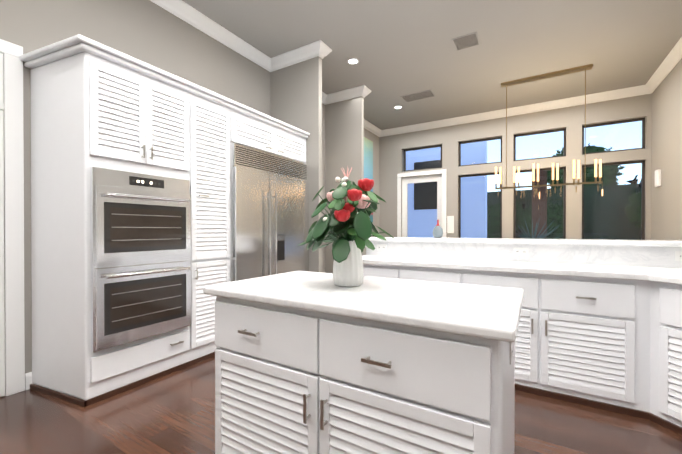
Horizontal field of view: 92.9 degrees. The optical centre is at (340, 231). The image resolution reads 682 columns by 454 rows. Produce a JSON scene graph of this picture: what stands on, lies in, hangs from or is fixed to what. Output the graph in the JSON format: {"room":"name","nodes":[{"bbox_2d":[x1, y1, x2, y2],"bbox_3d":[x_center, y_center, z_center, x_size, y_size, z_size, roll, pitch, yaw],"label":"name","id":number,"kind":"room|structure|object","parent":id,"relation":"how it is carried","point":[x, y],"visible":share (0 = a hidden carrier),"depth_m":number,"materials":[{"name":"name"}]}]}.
{"room":"kitchen","nodes":[
{"label":"kitchen","id":0,"kind":"room"},
{"bbox_2d":[0,0,378,396],"bbox_3d":[-1.566,-0.622,3.881,0.160,3.580,9.950,0,0,31],"label":"wall","id":1,"kind":"structure","parent":0,"point":[152,33],"depth_m":3.05,"materials":[{"name":"paint"}]},
{"bbox_2d":[0,110,4,396],"bbox_3d":[-2.633,0.155,1.931,0.020,2.032,0.894,0,0,31],"label":"door","id":2,"kind":"structure","parent":1,"relation":"in","point":[2,354],"depth_m":2.30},
{"bbox_2d":[0,39,24,395],"bbox_3d":[-2.633,-0.091,1.929,0.022,2.540,1.100,0,0,31],"label":"door frame","id":3,"kind":"structure","parent":1,"relation":"attached to","point":[11,66],"depth_m":2.35,"materials":[{"name":"white wood"}]},
{"bbox_2d":[25,372,32,389],"bbox_3d":[1.390,1.108,3.898,4.900,0.120,6.395,0,0,31],"label":"baseboard","id":4,"kind":"structure","parent":1,"relation":"attached to","point":[28,379],"depth_m":2.42,"materials":[{"name":"white wood"}]},
{"bbox_2d":[150,0,273,71],"bbox_3d":[-2.440,-2.338,2.163,0.100,0.130,5.720,0,0,31],"label":"crown molding","id":5,"kind":"structure","parent":1,"relation":"attached to","point":[187,13],"depth_m":3.76,"materials":[{"name":"white wood"}]},
{"bbox_2d":[322,92,325,104],"bbox_3d":[-0.586,-2.354,5.252,0.100,0.130,1.335,0,0,31],"label":"crown molding","id":6,"kind":"structure","parent":1,"relation":"attached to","point":[323,94],"depth_m":5.72,"materials":[{"name":"white wood"}]},
{"bbox_2d":[326,104,381,135],"bbox_3d":[0.358,-2.362,6.825,0.100,0.130,2.185,0,0,31],"label":"crown molding","id":7,"kind":"structure","parent":1,"relation":"attached to","point":[373,129],"depth_m":7.42,"materials":[{"name":"white wood"}]},
{"bbox_2d":[364,137,372,222],"bbox_3d":[0.435,-1.148,7.016,0.039,1.880,1.130,0,0,31],"label":"painting","id":8,"kind":"object","parent":1,"relation":"attached to","point":[368,158],"visible":0.21,"depth_m":7.28,"materials":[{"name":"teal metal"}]},
{"bbox_2d":[272,56,323,272],"bbox_3d":[-0.623,-0.625,4.462,0.820,3.580,0.075,0,0,31],"label":"wall","id":9,"kind":"structure","parent":0,"point":[296,88],"depth_m":4.30,"materials":[{"name":"paint"}]},
{"bbox_2d":[270,40,325,70],"bbox_3d":[-0.580,-2.349,4.330,0.820,0.130,0.110,0,0,31],"label":"crown molding","id":10,"kind":"structure","parent":9,"relation":"attached to","point":[318,48],"depth_m":4.30,"materials":[{"name":"white wood"}]},
{"bbox_2d":[322,45,331,58],"bbox_3d":[-0.494,-2.350,4.473,0.820,0.130,0.105,0,0,31],"label":"crown molding","id":11,"kind":"structure","parent":9,"relation":"attached to","point":[328,50],"depth_m":4.26,"materials":[{"name":"white wood"}]},
{"bbox_2d":[0,356,681,453],"bbox_3d":[-0.833,1.221,3.451,9.250,0.100,9.950,0,0,31],"label":"floor","id":12,"kind":"structure","parent":0,"point":[172,413],"depth_m":1.98,"materials":[{"name":"brown wood"}]},
{"bbox_2d":[27,34,202,406],"bbox_3d":[-1.789,-0.043,2.649,0.720,2.435,0.919,0,0,31],"label":"tall cabinet","id":13,"kind":"object","parent":12,"relation":"on","point":[161,199],"depth_m":2.37,"materials":[{"name":"white wood"}]},
{"bbox_2d":[203,90,238,359],"bbox_3d":[-1.467,-0.045,3.185,0.720,2.435,0.443,0,0,31],"label":"tall cabinet","id":14,"kind":"object","parent":12,"relation":"on","point":[220,188],"depth_m":3.08,"materials":[{"name":"white wood"}]},
{"bbox_2d":[235,102,309,279],"bbox_3d":[-1.042,-0.049,3.893,0.720,2.435,1.326,0,0,31],"label":"refrigerator","id":15,"kind":"object","parent":12,"relation":"on","point":[271,166],"depth_m":3.61,"materials":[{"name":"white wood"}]},
{"bbox_2d":[231,143,308,281],"bbox_3d":[-0.729,0.142,3.721,0.143,2.055,1.200,0,0,31],"label":"fridge","id":16,"kind":"object","parent":15,"relation":"in","point":[270,190],"depth_m":3.55,"materials":[{"name":"metal"}]},
{"bbox_2d":[203,291,514,453],"bbox_3d":[0.083,0.743,1.537,1.287,0.876,0.723,0,0,31],"label":"kitchen island","id":17,"kind":"object","parent":12,"relation":"on","point":[308,362],"depth_m":1.19,"materials":[{"name":"white wood"}]},
{"bbox_2d":[203,271,522,346],"bbox_3d":[0.093,0.285,1.558,1.350,0.040,0.744,0,0,31],"label":"island countertop","id":18,"kind":"structure","parent":17,"relation":"on","point":[481,309],"depth_m":1.31,"materials":[{"name":"white stone"}]},
{"bbox_2d":[297,166,394,286],"bbox_3d":[0.024,-0.031,1.609,0.469,0.590,0.442,0,0,31],"label":"flower vase","id":19,"kind":"object","parent":18,"relation":"on","point":[353,206],"visible":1,"depth_m":1.51,"materials":[{"name":"ceramic"}]},
{"bbox_2d":[362,237,681,435],"bbox_3d":[0.807,0.628,1.093,3.625,1.110,4.600,0,0,31],"label":"base cabinet","id":20,"kind":"object","parent":12,"relation":"on","point":[600,324],"visible":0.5,"depth_m":2.27,"materials":[{"name":"white wood"}]},
{"bbox_2d":[433,220,442,237],"bbox_3d":[1.020,-0.035,3.411,0.110,0.190,0.110,0,0,31],"label":"vase","id":21,"kind":"object","parent":20,"relation":"on","point":[437,231],"visible":1,"depth_m":3.38,"materials":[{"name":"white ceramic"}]},
{"bbox_2d":[324,96,363,272],"bbox_3d":[0.060,-0.631,5.696,0.720,3.580,0.075,0,0,31],"label":"wall","id":22,"kind":"structure","parent":0,"point":[343,120],"depth_m":5.68,"materials":[{"name":"paint"}]},
{"bbox_2d":[326,85,369,103],"bbox_3d":[0.103,-2.355,5.565,0.720,0.130,0.110,0,0,31],"label":"crown molding","id":23,"kind":"structure","parent":22,"relation":"attached to","point":[362,90],"depth_m":5.55,"materials":[{"name":"white wood"}]},
{"bbox_2d":[182,0,681,129],"bbox_3d":[-0.833,-2.459,3.432,9.250,0.100,9.950,0,0,31],"label":"ceiling","id":24,"kind":"structure","parent":0,"point":[397,49],"depth_m":4.15,"materials":[{"name":"paint"}]},
{"bbox_2d":[347,58,358,64],"bbox_3d":[0.169,-2.412,4.586,0.169,0.006,0.169,0,0,-8],"label":"recessed light","id":25,"kind":"object","parent":24,"relation":"in","point":[352,61],"depth_m":4.59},
{"bbox_2d":[400,90,435,101],"bbox_3d":[1.374,-2.416,5.775,0.550,0.010,0.300,0,0,31],"label":"ceiling vent","id":26,"kind":"object","parent":24,"relation":"in","point":[429,93],"depth_m":5.77,"materials":[{"name":"metal"}]},
{"bbox_2d":[451,32,480,50],"bbox_3d":[1.586,-2.408,4.108,0.300,0.010,0.300,0,0,31],"label":"ceiling vent","id":27,"kind":"object","parent":24,"relation":"in","point":[466,41],"depth_m":4.09,"materials":[{"name":"metal"}]},
{"bbox_2d":[495,64,602,198],"bbox_3d":[3.154,-1.467,5.003,1.403,1.900,0.120,0,0,31],"label":"pendant chandelier","id":28,"kind":"object","parent":24,"relation":"hanging from","point":[550,75],"visible":1,"depth_m":4.94,"materials":[{"name":"gold metal"}]},
{"bbox_2d":[379,94,651,239],"bbox_3d":[3.212,-0.636,6.652,5.620,3.580,0.220,0,0,31],"label":"wall","id":29,"kind":"structure","parent":0,"point":[571,120],"depth_m":6.42,"materials":[{"name":"paint"}]},
{"bbox_2d":[397,169,445,236],"bbox_3d":[1.837,-0.110,7.402,1.125,2.520,0.125,0,0,31],"label":"door frame","id":30,"kind":"structure","parent":29,"relation":"attached to","point":[440,179],"depth_m":7.42,"materials":[{"name":"white wood"}]},
{"bbox_2d":[407,182,436,236],"bbox_3d":[1.859,-0.115,7.437,0.695,2.030,0.008,0,0,31],"label":"door glass","id":31,"kind":"object","parent":29,"relation":"attached to","point":[418,209],"visible":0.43,"depth_m":7.48,"materials":[{"name":"glass"}]},
{"bbox_2d":[447,216,453,232],"bbox_3d":[2.372,-0.163,7.024,0.127,0.348,0.011,0,0,31],"label":"switch plate","id":32,"kind":"object","parent":29,"relation":"attached to","point":[450,224],"visible":1,"depth_m":7.02,"materials":[{"name":"plastic"}]},
{"bbox_2d":[378,85,652,136],"bbox_3d":[3.010,-2.361,6.578,4.900,0.130,0.100,0,0,31],"label":"crown molding","id":33,"kind":"structure","parent":29,"relation":"attached to","point":[637,90],"depth_m":6.23,"materials":[{"name":"white wood"}]},
{"bbox_2d":[404,118,644,239],"bbox_3d":[3.317,-0.616,6.584,4.250,2.640,0.050,0,0,31],"label":"window","id":34,"kind":"structure","parent":29,"relation":"in","point":[605,164],"depth_m":6.11,"materials":[{"name":"clear glass"}]},
{"bbox_2d":[651,58,681,239],"bbox_3d":[2.918,-0.607,1.190,0.500,3.580,9.950,0,0,31],"label":"wall","id":35,"kind":"structure","parent":0,"point":[666,195],"depth_m":4.71,"materials":[{"name":"paint"}]},
{"bbox_2d":[655,169,660,186],"bbox_3d":[4.888,-0.828,5.004,0.050,0.260,0.120,0,0,31],"label":"sconce","id":36,"kind":"object","parent":35,"relation":"attached to","point":[658,178],"visible":1,"depth_m":4.96,"materials":[{"name":"white glass"}]},
{"bbox_2d":[642,37,681,94],"bbox_3d":[4.126,-2.346,3.756,0.120,0.130,3.570,0,0,31],"label":"crown molding","id":37,"kind":"structure","parent":35,"relation":"attached to","point":[675,55],"depth_m":4.63,"materials":[{"name":"white wood"}]},
{"label":"outside","id":38,"kind":"structure","parent":0,"visible":0},
{"bbox_3d":[9.018,1.202,16.607,24.000,0.100,22.750,0,0,31],"label":"lawn","id":39,"kind":"structure","parent":38,"visible":0},
{"bbox_2d":[406,141,546,238],"bbox_3d":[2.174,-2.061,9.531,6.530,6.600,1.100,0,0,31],"label":"house","id":40,"kind":"structure","parent":39,"relation":"on","point":[426,188],"depth_m":8.95,"materials":[{"name":"blue"}]},
{"bbox_2d":[517,219,601,238],"bbox_3d":[4.261,0.461,7.244,2.981,1.579,1.073,0,0,31],"label":"agave","id":41,"kind":"object","parent":39,"relation":"on","point":[534,236],"depth_m":7.08,"materials":[{"name":"green plant"}]},
{"bbox_2d":[487,184,640,239],"bbox_3d":[9.707,-0.560,9.390,11.400,3.600,2.980,0,0,31],"label":"trees","id":42,"kind":"object","parent":39,"relation":"on","point":[599,225],"depth_m":10.25,"materials":[{"name":"green plant"}]},
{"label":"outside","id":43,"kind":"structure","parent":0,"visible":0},
{"bbox_2d":[487,203,516,237],"bbox_3d":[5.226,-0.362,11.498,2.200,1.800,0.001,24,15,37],"label":"hedge","id":44,"kind":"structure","parent":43,"point":[494,219],"depth_m":11.39,"materials":[{"name":"green plant"}]},
{"bbox_2d":[487,200,527,233],"bbox_3d":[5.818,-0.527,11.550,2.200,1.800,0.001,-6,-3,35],"label":"shrub","id":45,"kind":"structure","parent":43,"point":[518,212],"depth_m":11.31,"materials":[{"name":"green plant"}]},
{"bbox_2d":[517,191,562,238],"bbox_3d":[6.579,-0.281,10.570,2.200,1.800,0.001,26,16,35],"label":"shrub","id":46,"kind":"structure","parent":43,"point":[551,213],"depth_m":10.46,"materials":[{"name":"green plant"}]},
{"bbox_2d":[519,192,594,238],"bbox_3d":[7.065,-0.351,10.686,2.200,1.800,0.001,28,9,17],"label":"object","id":47,"kind":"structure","parent":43,"point":[560,208],"depth_m":10.66,"materials":[{"name":"green plant"}]},
{"bbox_2d":[549,165,618,188],"bbox_3d":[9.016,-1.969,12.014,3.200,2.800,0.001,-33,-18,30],"label":"tree","id":48,"kind":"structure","parent":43,"point":[615,182],"depth_m":11.53,"materials":[{"name":"green plant"}]},
{"bbox_2d":[540,132,637,187],"bbox_3d":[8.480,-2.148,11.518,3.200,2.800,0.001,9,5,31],"label":"tree","id":49,"kind":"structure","parent":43,"point":[606,175],"depth_m":11.33,"materials":[{"name":"green plant"}]},
{"bbox_2d":[549,140,637,184],"bbox_3d":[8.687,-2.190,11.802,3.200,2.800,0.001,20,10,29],"label":"tree","id":50,"kind":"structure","parent":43,"point":[629,181],"depth_m":11.26,"materials":[{"name":"green plant"}]},
{"bbox_2d":[609,182,640,238],"bbox_3d":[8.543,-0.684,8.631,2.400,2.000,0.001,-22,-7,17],"label":"shrub","id":51,"kind":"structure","parent":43,"point":[632,208],"depth_m":8.82,"materials":[{"name":"green plant"}]},
{"bbox_2d":[611,192,640,231],"bbox_3d":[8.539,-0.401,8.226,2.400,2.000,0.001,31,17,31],"label":"shrub","id":52,"kind":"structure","parent":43,"point":[639,211],"depth_m":8.64,"materials":[{"name":"green plant"}]}
]}

